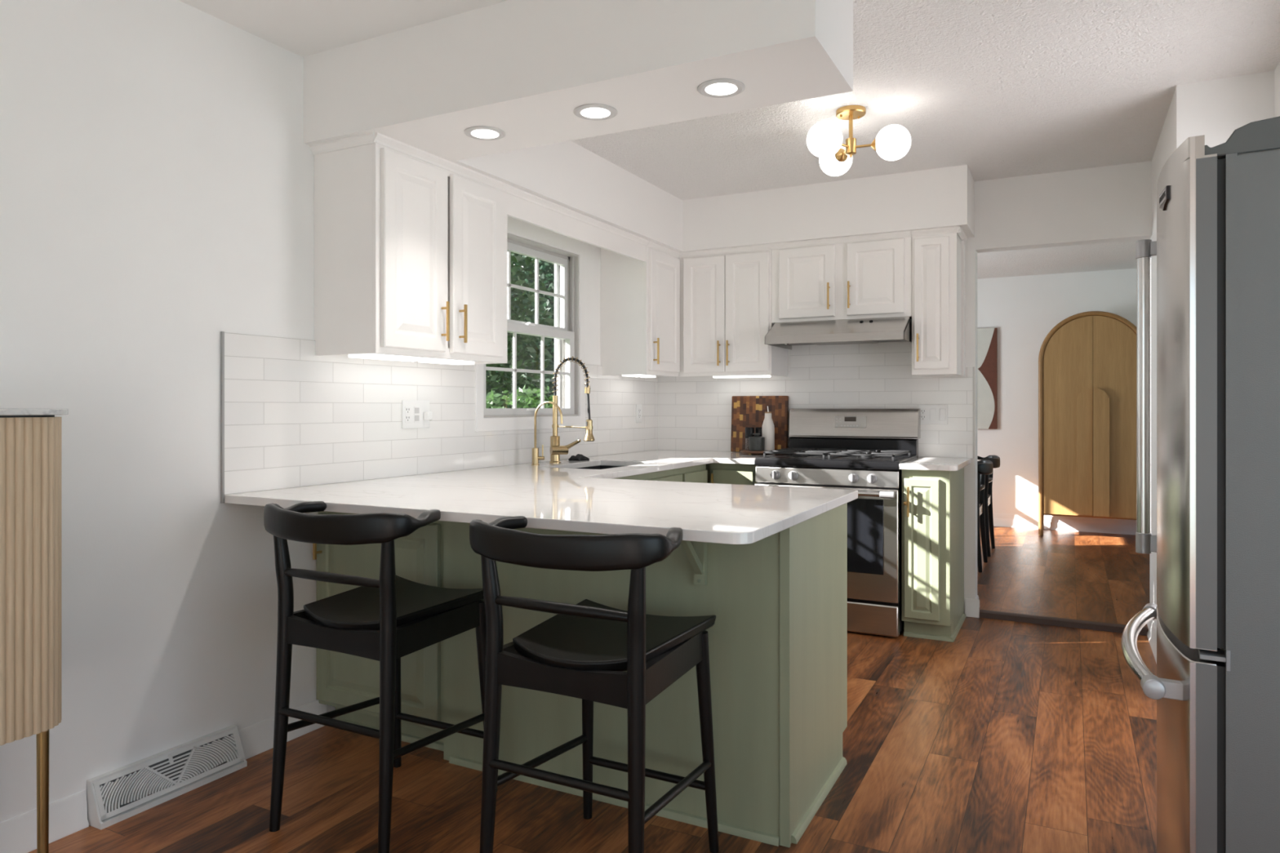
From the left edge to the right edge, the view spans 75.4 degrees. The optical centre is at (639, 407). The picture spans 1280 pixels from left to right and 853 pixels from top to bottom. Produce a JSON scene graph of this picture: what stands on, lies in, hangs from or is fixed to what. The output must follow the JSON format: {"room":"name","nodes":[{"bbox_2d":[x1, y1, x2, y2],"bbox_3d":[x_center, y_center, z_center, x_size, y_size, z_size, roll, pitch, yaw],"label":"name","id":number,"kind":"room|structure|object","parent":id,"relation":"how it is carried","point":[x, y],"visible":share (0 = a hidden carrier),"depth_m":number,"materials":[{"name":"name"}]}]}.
{"room":"kitchen","nodes":[
{"label":"kitchen","id":0,"kind":"room"},
{"bbox_2d":[0,0,647,822],"bbox_3d":[-1.037,-0.045,3.469,0.120,2.440,12.400,0,0,27],"label":"wall","id":1,"kind":"structure","parent":0,"point":[157,167],"depth_m":2.49,"materials":[{"name":"paint"}]},
{"bbox_2d":[0,790,88,852],"bbox_3d":[-2.647,1.126,0.218,0.021,0.098,4.747,0,0,27],"label":"baseboard","id":2,"kind":"structure","parent":1,"relation":"attached to","point":[68,815],"depth_m":2.24,"materials":[{"name":"white paint"}]},
{"bbox_2d":[86,724,247,830],"bbox_3d":[-1.422,1.113,2.522,0.069,0.124,0.460,0,0,27],"label":"floor vent","id":3,"kind":"object","parent":1,"relation":"attached to","point":[113,797],"visible":1,"depth_m":2.48,"materials":[{"name":"white metal"}]},
{"bbox_2d":[220,331,224,503],"bbox_3d":[-1.362,0.033,2.703,0.010,0.560,0.008,0,0,27],"label":"trim","id":4,"kind":"structure","parent":1,"relation":"attached to","point":[222,333],"depth_m":2.70,"materials":[{"name":"silver metal"}]},
{"bbox_2d":[238,699,326,759],"bbox_3d":[-1.252,1.126,2.903,0.021,0.098,0.382,0,0,27],"label":"baseboard","id":5,"kind":"structure","parent":1,"relation":"attached to","point":[256,739],"depth_m":2.84,"materials":[{"name":"white paint"}]},
{"bbox_2d":[309,132,511,364],"bbox_3d":[-0.864,-0.571,3.281,0.362,0.764,0.783,0,0,27],"label":"upper cabinet","id":6,"kind":"object","parent":1,"relation":"attached to","point":[411,242],"visible":1,"depth_m":3.02,"materials":[{"name":"white paint"}]},
{"bbox_2d":[347,353,476,364],"bbox_3d":[-0.892,-0.191,3.304,0.120,0.024,0.640,0,0,27],"label":"strip light","id":7,"kind":"object","parent":6,"relation":"attached to","point":[367,356],"visible":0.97,"depth_m":3.23,"materials":[{"name":"white plastic"}]},
{"bbox_2d":[347,353,422,361],"bbox_3d":[-0.968,-0.189,3.159,0.096,0.013,0.290,0,0,27],"label":"diffuser","id":8,"kind":"object","parent":7,"relation":"attached to","point":[367,356],"depth_m":3.12,"materials":[{"name":"white plastic"}]},
{"bbox_2d":[410,358,474,364],"bbox_3d":[-0.817,-0.189,3.448,0.096,0.013,0.290,0,0,27],"label":"diffuser","id":9,"kind":"object","parent":7,"relation":"attached to","point":[439,361],"depth_m":3.41,"materials":[{"name":"white plastic"}]},
{"bbox_2d":[506,186,649,262],"bbox_3d":[-0.267,-0.892,4.158,0.039,0.122,1.321,0,0,27],"label":"window valance","id":10,"kind":"object","parent":6,"relation":"attached to","point":[523,206],"visible":0.91,"depth_m":4.03,"materials":[{"name":"white paint"}]},
{"bbox_2d":[224,332,657,494],"bbox_3d":[-0.623,0.021,4.129,0.008,0.530,3.205,0,0,27],"label":"tiled wall","id":11,"kind":"structure","parent":1,"relation":"attached to","point":[295,416],"depth_m":3.23,"materials":[{"name":"white tile"}]},
{"bbox_2d":[401,400,431,428],"bbox_3d":[-0.933,0.030,3.487,0.032,0.117,0.162,0,0,27],"label":"wall outlet","id":12,"kind":"object","parent":11,"relation":"attached to","point":[415,414],"visible":1,"depth_m":3.48,"materials":[{"name":"white plastic"}]},
{"bbox_2d":[404,406,410,422],"bbox_3d":[-0.966,0.030,3.443,0.002,0.068,0.033,0,0,27],"label":"socket","id":13,"kind":"object","parent":12,"relation":"attached to","point":[407,409],"depth_m":3.44,"materials":[{"name":"grey plastic"}]},
{"bbox_2d":[413,406,419,422],"bbox_3d":[-0.941,0.030,3.491,0.002,0.068,0.033,0,0,27],"label":"dimmer switch","id":14,"kind":"object","parent":12,"relation":"attached to","point":[416,409],"depth_m":3.49,"materials":[{"name":"grey plastic"}]},
{"bbox_2d":[423,411,431,420],"bbox_3d":[-0.904,0.037,3.535,0.026,0.038,0.028,0,0,27],"label":"light","id":15,"kind":"object","parent":12,"relation":"attached to","point":[427,415],"depth_m":3.52,"materials":[{"name":"white plastic"}]},
{"bbox_2d":[635,404,641,422],"bbox_3d":[-0.006,0.041,5.297,0.009,0.116,0.075,0,0,27],"label":"wall outlet","id":16,"kind":"object","parent":11,"relation":"attached to","point":[638,407],"visible":1,"depth_m":5.28,"materials":[{"name":"white plastic"}]},
{"bbox_2d":[638,408,640,418],"bbox_3d":[-0.003,0.041,5.295,0.002,0.068,0.033,0,0,27],"label":"socket","id":17,"kind":"object","parent":16,"relation":"attached to","point":[639,409],"depth_m":5.29,"materials":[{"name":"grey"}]},
{"bbox_2d":[475,216,585,431],"bbox_3d":[-0.596,-0.418,4.306,0.141,1.069,0.975,0,0,27],"label":"window","id":18,"kind":"structure","parent":1,"relation":"in","point":[567,254],"depth_m":4.45,"materials":[{"name":"white paint"}]},
{"bbox_2d":[600,240,679,377],"bbox_3d":[0.102,-0.571,5.139,0.361,0.764,0.758,0,0,27],"label":"upper cabinet","id":19,"kind":"object","parent":1,"relation":"attached to","point":[640,301],"visible":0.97,"depth_m":4.83,"materials":[{"name":"white paint"}]},
{"bbox_2d":[622,373,656,377],"bbox_3d":[-0.004,-0.191,5.029,0.105,0.024,0.320,0,0,27],"label":"strip light","id":20,"kind":"object","parent":19,"relation":"attached to","point":[645,375],"visible":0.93,"depth_m":4.98,"materials":[{"name":"white plastic"}]},
{"bbox_2d":[622,374,643,377],"bbox_3d":[-0.043,-0.189,4.955,0.081,0.013,0.130,0,0,27],"label":"diffuser","id":21,"kind":"object","parent":20,"relation":"attached to","point":[628,375],"depth_m":4.91,"materials":[{"name":"white plastic"}]},
{"bbox_2d":[640,374,655,377],"bbox_3d":[0.034,-0.189,5.102,0.081,0.013,0.130,0,0,27],"label":"diffuser","id":22,"kind":"object","parent":20,"relation":"attached to","point":[644,375],"depth_m":5.08,"materials":[{"name":"white plastic"}]},
{"bbox_2d":[28,526,1156,852],"bbox_3d":[1.012,1.190,2.404,4.740,0.090,12.400,0,0,27],"label":"floor","id":23,"kind":"structure","parent":0,"point":[1004,736],"depth_m":2.65,"materials":[{"name":"brown wood"}]},
{"bbox_2d":[0,408,68,852],"bbox_3d":[-1.711,0.590,1.581,0.402,1.171,1.012,0,0,27],"label":"sideboard","id":24,"kind":"object","parent":23,"relation":"on","point":[31,439],"visible":1,"depth_m":1.85,"materials":[{"name":"brown wood"}]},
{"bbox_2d":[263,501,485,852],"bbox_3d":[-0.740,0.723,2.392,0.534,0.907,0.542,0,0,27],"label":"bar stool","id":25,"kind":"object","parent":23,"relation":"on","point":[388,619],"visible":0.96,"depth_m":2.25,"materials":[{"name":"black wood"}]},
{"bbox_2d":[312,511,443,751],"bbox_3d":[-0.785,0.745,3.127,0.637,0.861,0.615,0,0,27],"label":"base cabinet","id":26,"kind":"object","parent":23,"relation":"on","point":[344,680],"visible":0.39,"depth_m":2.89,"materials":[{"name":"green paint"}]},
{"bbox_2d":[469,515,719,852],"bbox_3d":[-0.096,0.723,2.054,0.534,0.907,0.542,0,0,27],"label":"bar stool","id":27,"kind":"object","parent":23,"relation":"on","point":[584,651],"visible":1,"depth_m":1.93,"materials":[{"name":"black wood"}]},
{"bbox_2d":[443,502,847,847],"bbox_3d":[0.029,0.745,2.775,1.202,0.861,0.678,0,0,27],"label":"base cabinet","id":28,"kind":"object","parent":23,"relation":"on","point":[778,636],"visible":0.56,"depth_m":2.38,"materials":[{"name":"green paint"}]},
{"bbox_2d":[680,540,706,585],"bbox_3d":[0.137,0.406,2.259,0.032,0.182,0.164,0,0,27],"label":"bracket","id":29,"kind":"object","parent":28,"relation":"attached to","point":[697,555],"visible":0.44,"depth_m":2.31,"materials":[{"name":"green paint"}]},
{"bbox_2d":[612,464,707,483],"bbox_3d":[-0.249,0.745,4.147,0.647,0.860,1.530,0,0,27],"label":"base cabinet","id":30,"kind":"object","parent":23,"relation":"on","point":[697,473],"visible":0.11,"depth_m":4.34,"materials":[{"name":"green paint"}]},
{"bbox_2d":[224,449,857,544],"bbox_3d":[0.181,0.300,3.710,1.804,0.028,3.204,0,0,27],"label":"countertop","id":31,"kind":"structure","parent":30,"relation":"on","point":[562,495],"depth_m":2.59,"materials":[{"name":"white stone"}]},
{"bbox_2d":[531,400,563,465],"bbox_3d":[-0.454,0.128,4.052,0.178,0.316,0.043,0,0,27],"label":"filter faucet","id":32,"kind":"object","parent":31,"relation":"on","point":[535,458],"visible":1,"depth_m":4.07,"materials":[{"name":"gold metal"}]},
{"bbox_2d":[549,355,595,463],"bbox_3d":[-0.350,0.014,4.182,0.260,0.544,0.095,0,0,27],"label":"kitchen faucet","id":33,"kind":"object","parent":31,"relation":"on","point":[556,450],"visible":1,"depth_m":4.20,"materials":[{"name":"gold metal"}]},
{"bbox_2d":[568,453,589,461],"bbox_3d":[-0.330,0.271,4.462,0.078,0.035,0.105,0,0,27],"label":"folded cloth","id":34,"kind":"object","parent":31,"relation":"on","point":[578,457],"visible":0.99,"depth_m":4.43,"materials":[{"name":"black fabric"}]},
{"bbox_2d":[577,465,622,469],"bbox_3d":[-0.197,0.414,4.131,0.350,0.199,0.590,0,0,27],"label":"sink","id":35,"kind":"object","parent":31,"relation":"in","point":[599,467],"visible":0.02,"depth_m":4.43,"materials":[{"name":"grey"}]},
{"bbox_2d":[740,449,770,454],"bbox_3d":[0.734,0.274,5.028,0.248,0.024,0.248,0,0,27],"label":"serving tray","id":36,"kind":"object","parent":31,"relation":"on","point":[753,452],"visible":0.52,"depth_m":4.95,"materials":[{"name":"brown wood"}]},
{"bbox_2d":[745,426,754,449],"bbox_3d":[0.671,0.193,5.074,0.056,0.138,0.056,0,0,27],"label":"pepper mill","id":37,"kind":"object","parent":36,"relation":"on","point":[749,431],"visible":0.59,"depth_m":5.05,"materials":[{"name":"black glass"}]},
{"bbox_2d":[748,433,764,451],"bbox_3d":[0.703,0.210,4.990,0.097,0.104,0.097,0,0,27],"label":"lidded jar","id":38,"kind":"object","parent":36,"relation":"on","point":[756,442],"visible":1,"depth_m":4.95,"materials":[{"name":"grey ceramic"}]},
{"bbox_2d":[755,426,762,435],"bbox_3d":[0.737,0.193,5.092,0.056,0.138,0.056,0,0,27],"label":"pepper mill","id":39,"kind":"object","parent":36,"relation":"on","point":[757,429],"visible":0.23,"depth_m":5.07,"materials":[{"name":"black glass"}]},
{"bbox_2d":[761,406,774,450],"bbox_3d":[0.777,0.128,5.019,0.076,0.268,0.076,0,0,27],"label":"oil bottle","id":40,"kind":"object","parent":36,"relation":"on","point":[768,428],"visible":0.91,"depth_m":4.99,"materials":[{"name":"white ceramic"}]},
{"bbox_2d":[730,395,788,452],"bbox_3d":[0.748,0.107,5.192,0.368,0.355,0.047,0,0,27],"label":"chopping board","id":41,"kind":"object","parent":31,"relation":"on","point":[746,411],"visible":0.76,"depth_m":5.19,"materials":[{"name":"brown wood"}]},
{"bbox_2d":[706,462,757,484],"bbox_3d":[0.371,0.745,5.053,0.912,0.860,0.658,0,0,27],"label":"base cabinet","id":42,"kind":"object","parent":23,"relation":"on","point":[721,473],"visible":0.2,"depth_m":4.65,"materials":[{"name":"green paint"}]},
{"bbox_2d":[755,408,920,637],"bbox_3d":[1.105,0.591,4.619,0.769,1.168,0.734,0,0,27],"label":"gas range","id":43,"kind":"object","parent":23,"relation":"on","point":[862,450],"visible":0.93,"depth_m":4.31,"materials":[{"name":"grey metal"}]},
{"bbox_2d":[755,453,917,470],"bbox_3d":[1.098,0.296,4.611,0.764,0.046,0.574,0,0,27],"label":"cooktop","id":44,"kind":"object","parent":43,"relation":"in","point":[775,461],"depth_m":4.40,"materials":[{"name":"black metal"}]},
{"bbox_2d":[902,467,966,642],"bbox_3d":[1.572,0.745,4.413,0.244,0.860,0.687,0,0,27],"label":"base cabinet","id":45,"kind":"object","parent":23,"relation":"on","point":[933,500],"visible":0.95,"depth_m":4.16,"materials":[{"name":"green paint"}]},
{"bbox_2d":[898,457,971,471],"bbox_3d":[1.583,0.300,4.414,0.276,0.028,0.663,0,0,27],"label":"countertop","id":46,"kind":"structure","parent":45,"relation":"on","point":[940,464],"depth_m":4.20,"materials":[{"name":"white stone"}]},
{"bbox_2d":[977,459,993,572],"bbox_3d":[2.271,0.768,6.021,0.542,0.757,0.534,0,0,27],"label":"dining chair","id":47,"kind":"object","parent":23,"relation":"on","point":[984,467],"visible":0.37,"depth_m":5.87,"materials":[{"name":"black wood"}]},
{"bbox_2d":[977,455,999,556],"bbox_3d":[2.584,0.768,6.625,0.542,0.757,0.534,0,0,27],"label":"dining chair","id":48,"kind":"object","parent":23,"relation":"on","point":[995,460],"visible":0.39,"depth_m":6.44,"materials":[{"name":"black wood"}]},
{"bbox_2d":[979,609,1146,635],"bbox_3d":[2.261,1.158,4.463,0.802,0.034,0.055,0,0,27],"label":"trim","id":49,"kind":"structure","parent":23,"relation":"on","point":[1039,620],"depth_m":4.46,"materials":[{"name":"brown wood"}]},
{"bbox_2d":[1038,311,1136,535],"bbox_3d":[4.019,0.154,7.361,0.855,1.982,0.430,0,0,27],"label":"tall cabinet","id":50,"kind":"object","parent":23,"relation":"on","point":[1087,361],"visible":0.78,"depth_m":7.23,"materials":[{"name":"brown wood"}]},
{"bbox_2d":[1120,115,1279,852],"bbox_3d":[1.567,0.312,1.817,0.884,1.726,0.824,0,0,31],"label":"refrigerator","id":51,"kind":"object","parent":23,"relation":"on","point":[1215,686],"visible":1,"depth_m":1.61,"materials":[{"name":"grey metal"}]},
{"bbox_2d":[303,0,974,252],"bbox_3d":[0.329,-1.109,3.820,1.982,0.312,2.891,0,0,27],"label":"soffit","id":52,"kind":"structure","parent":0,"point":[522,68],"depth_m":2.72,"materials":[{"name":"white paint"}]},
{"bbox_2d":[464,125,505,140],"bbox_3d":[-0.538,-0.950,2.878,0.142,0.006,0.142,0,0,27],"label":"recessed light","id":53,"kind":"object","parent":52,"relation":"in","point":[478,132],"visible":1,"depth_m":2.87,"materials":[{"name":"grey plastic"}]},
{"bbox_2d":[573,103,617,120],"bbox_3d":[-0.144,-0.950,2.673,0.142,0.006,0.142,0,0,27],"label":"recessed light","id":54,"kind":"object","parent":52,"relation":"in","point":[596,112],"visible":1,"depth_m":2.67,"materials":[{"name":"grey plastic"}]},
{"bbox_2d":[697,78,745,97],"bbox_3d":[0.242,-0.950,2.473,0.142,0.006,0.142,0,0,27],"label":"recessed light","id":55,"kind":"object","parent":52,"relation":"in","point":[718,87],"visible":1,"depth_m":2.46,"materials":[{"name":"grey plastic"}]},
{"bbox_2d":[178,0,1279,279],"bbox_3d":[1.012,-1.305,2.404,4.740,0.120,12.400,0,0,27],"label":"ceiling","id":56,"kind":"structure","parent":0,"point":[999,89],"depth_m":3.27,"materials":[{"name":"white paint"}]},
{"bbox_2d":[806,105,911,176],"bbox_3d":[0.926,-1.149,3.505,0.416,0.231,0.442,0,0,27],"label":"ceiling lamp","id":57,"kind":"object","parent":56,"relation":"attached to","point":[892,142],"visible":1,"depth_m":3.42,"materials":[{"name":"white glass"}]},
{"bbox_2d":[670,160,1151,613],"bbox_3d":[1.399,-0.045,4.958,2.830,2.440,0.115,0,0,27],"label":"wall","id":58,"kind":"structure","parent":0,"point":[1108,203],"depth_m":4.50,"materials":[{"name":"paint"}]},
{"bbox_2d":[679,244,787,376],"bbox_3d":[0.568,-0.571,5.112,0.596,0.764,0.376,0,0,27],"label":"upper cabinet","id":59,"kind":"object","parent":58,"relation":"attached to","point":[726,293],"visible":1,"depth_m":4.97,"materials":[{"name":"white paint"}]},
{"bbox_2d":[712,374,770,377],"bbox_3d":[0.630,-0.193,5.138,0.380,0.020,0.100,0,0,27],"label":"strip light","id":60,"kind":"object","parent":59,"relation":"attached to","point":[766,375],"visible":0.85,"depth_m":5.11,"materials":[{"name":"white plastic"}]},
{"bbox_2d":[657,341,973,457],"bbox_3d":[0.994,-0.100,5.099,1.966,0.771,0.008,0,0,27],"label":"tiled wall","id":61,"kind":"structure","parent":58,"relation":"attached to","point":[695,412],"depth_m":5.01,"materials":[{"name":"white tile"}]},
{"bbox_2d":[918,404,947,424],"bbox_3d":[1.674,0.043,4.735,0.160,0.112,0.010,0,0,27],"label":"wall outlet","id":62,"kind":"object","parent":61,"relation":"attached to","point":[930,414],"visible":0.96,"depth_m":4.73,"materials":[{"name":"white plastic"}]},
{"bbox_2d":[920,408,925,420],"bbox_3d":[1.625,0.043,4.758,0.033,0.068,0.002,0,0,27],"label":"socket","id":63,"kind":"object","parent":62,"relation":"attached to","point":[922,411],"depth_m":4.76,"materials":[{"name":"grey plastic"}]},
{"bbox_2d":[929,408,935,420],"bbox_3d":[1.673,0.043,4.733,0.033,0.068,0.004,0,0,27],"label":"rocker switch","id":64,"kind":"object","parent":62,"relation":"attached to","point":[932,411],"depth_m":4.73,"materials":[{"name":"white plastic"}]},
{"bbox_2d":[939,408,945,420],"bbox_3d":[1.720,0.043,4.708,0.033,0.068,0.004,0,0,27],"label":"rocker switch","id":65,"kind":"object","parent":62,"relation":"attached to","point":[942,411],"depth_m":4.71,"materials":[{"name":"white plastic"}]},
{"bbox_2d":[764,316,911,349],"bbox_3d":[1.157,-0.423,4.724,0.761,0.137,0.505,0,0,27],"label":"range hood","id":66,"kind":"object","parent":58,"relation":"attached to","point":[895,329],"visible":0.95,"depth_m":4.56,"materials":[{"name":"metal"}]},
{"bbox_2d":[770,230,911,324],"bbox_3d":[1.183,-0.723,4.792,0.789,0.460,0.376,0,0,27],"label":"upper cabinet","id":67,"kind":"object","parent":58,"relation":"attached to","point":[868,276],"visible":0.99,"depth_m":4.66,"materials":[{"name":"white paint"}]},
{"bbox_2d":[911,226,967,376],"bbox_3d":[1.645,-0.564,4.553,0.250,0.778,0.377,0,0,27],"label":"upper cabinet","id":68,"kind":"object","parent":58,"relation":"attached to","point":[938,254],"visible":1,"depth_m":4.43,"materials":[{"name":"white paint"}]},
{"bbox_2d":[964,598,979,617],"bbox_3d":[1.861,1.126,4.641,0.073,0.098,0.021,0,0,27],"label":"baseboard","id":69,"kind":"structure","parent":58,"relation":"attached to","point":[971,606],"depth_m":4.64,"materials":[{"name":"white paint"}]},
{"bbox_2d":[973,367,974,457],"bbox_3d":[1.869,0.030,4.643,0.008,0.511,0.010,0,0,27],"label":"trim","id":70,"kind":"structure","parent":58,"relation":"attached to","point":[973,367],"depth_m":4.64,"materials":[{"name":"grey paint"}]},
{"bbox_2d":[977,268,1136,521],"bbox_3d":[3.837,-0.035,7.839,4.740,2.420,0.150,0,0,27],"label":"wall","id":71,"kind":"structure","parent":0,"point":[1024,310],"depth_m":7.86,"materials":[{"name":"paint"}]},
{"bbox_2d":[977,328,997,429],"bbox_3d":[3.085,-0.275,8.123,0.765,0.970,0.036,0,0,27],"label":"canvas","id":72,"kind":"object","parent":71,"relation":"attached to","point":[987,338],"visible":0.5,"depth_m":7.97,"materials":[{"name":"fabric"}]},
{"bbox_2d":[992,513,1136,534],"bbox_3d":[3.797,1.085,7.763,4.500,0.120,0.021,0,0,27],"label":"baseboard","id":73,"kind":"structure","parent":71,"relation":"attached to","point":[1085,525],"depth_m":7.67,"materials":[{"name":"white paint"}]},
{"bbox_2d":[1149,62,1279,628],"bbox_3d":[2.514,-0.045,3.180,0.790,2.440,2.242,0,0,27],"label":"wall","id":74,"kind":"structure","parent":0,"point":[1214,108],"depth_m":3.23,"materials":[{"name":"paint"}]},
{"bbox_2d":[1146,620,1156,663],"bbox_3d":[2.387,1.126,3.814,0.021,0.098,1.230,0,0,27],"label":"baseboard","id":75,"kind":"structure","parent":74,"relation":"attached to","point":[1152,633],"depth_m":4.05,"materials":[{"name":"white paint"}]},
{"label":"outside","id":76,"kind":"structure","parent":0,"visible":0},
{"bbox_3d":[-4.764,1.500,11.491,13.870,0.050,24.000,0,0,27],"label":"ground","id":77,"kind":"structure","parent":76,"visible":0},
{"bbox_2d":[485,252,554,408],"bbox_3d":[-2.470,-0.675,10.169,2.717,4.310,3.086,0,0,27],"label":"broadleaf tree","id":78,"kind":"object","parent":77,"relation":"on","point":[524,358],"visible":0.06,"depth_m":10.04,"materials":[{"name":"green plant"}]},
{"bbox_2d":[485,253,554,407],"bbox_3d":[-1.147,-0.776,13.086,2.902,4.512,3.330,0,0,27],"label":"broadleaf tree","id":79,"kind":"object","parent":77,"relation":"on","point":[548,268],"visible":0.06,"depth_m":12.22,"materials":[{"name":"green plant"}]},
{"bbox_2d":[485,384,554,408],"bbox_3d":[-0.886,0.672,7.097,1.277,1.748,3.044,0,0,27],"label":"shrub","id":80,"kind":"object","parent":77,"relation":"on","point":[490,399],"visible":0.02,"depth_m":6.86,"materials":[{"name":"green plant"}]},
{"bbox_2d":[485,253,554,394],"bbox_3d":[-2.834,-2.066,18.949,5.385,7.424,9.319,0,0,30],"label":"broadleaf tree","id":81,"kind":"object","parent":77,"relation":"on","point":[553,339],"visible":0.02,"depth_m":16.86,"materials":[{"name":"green plant"}]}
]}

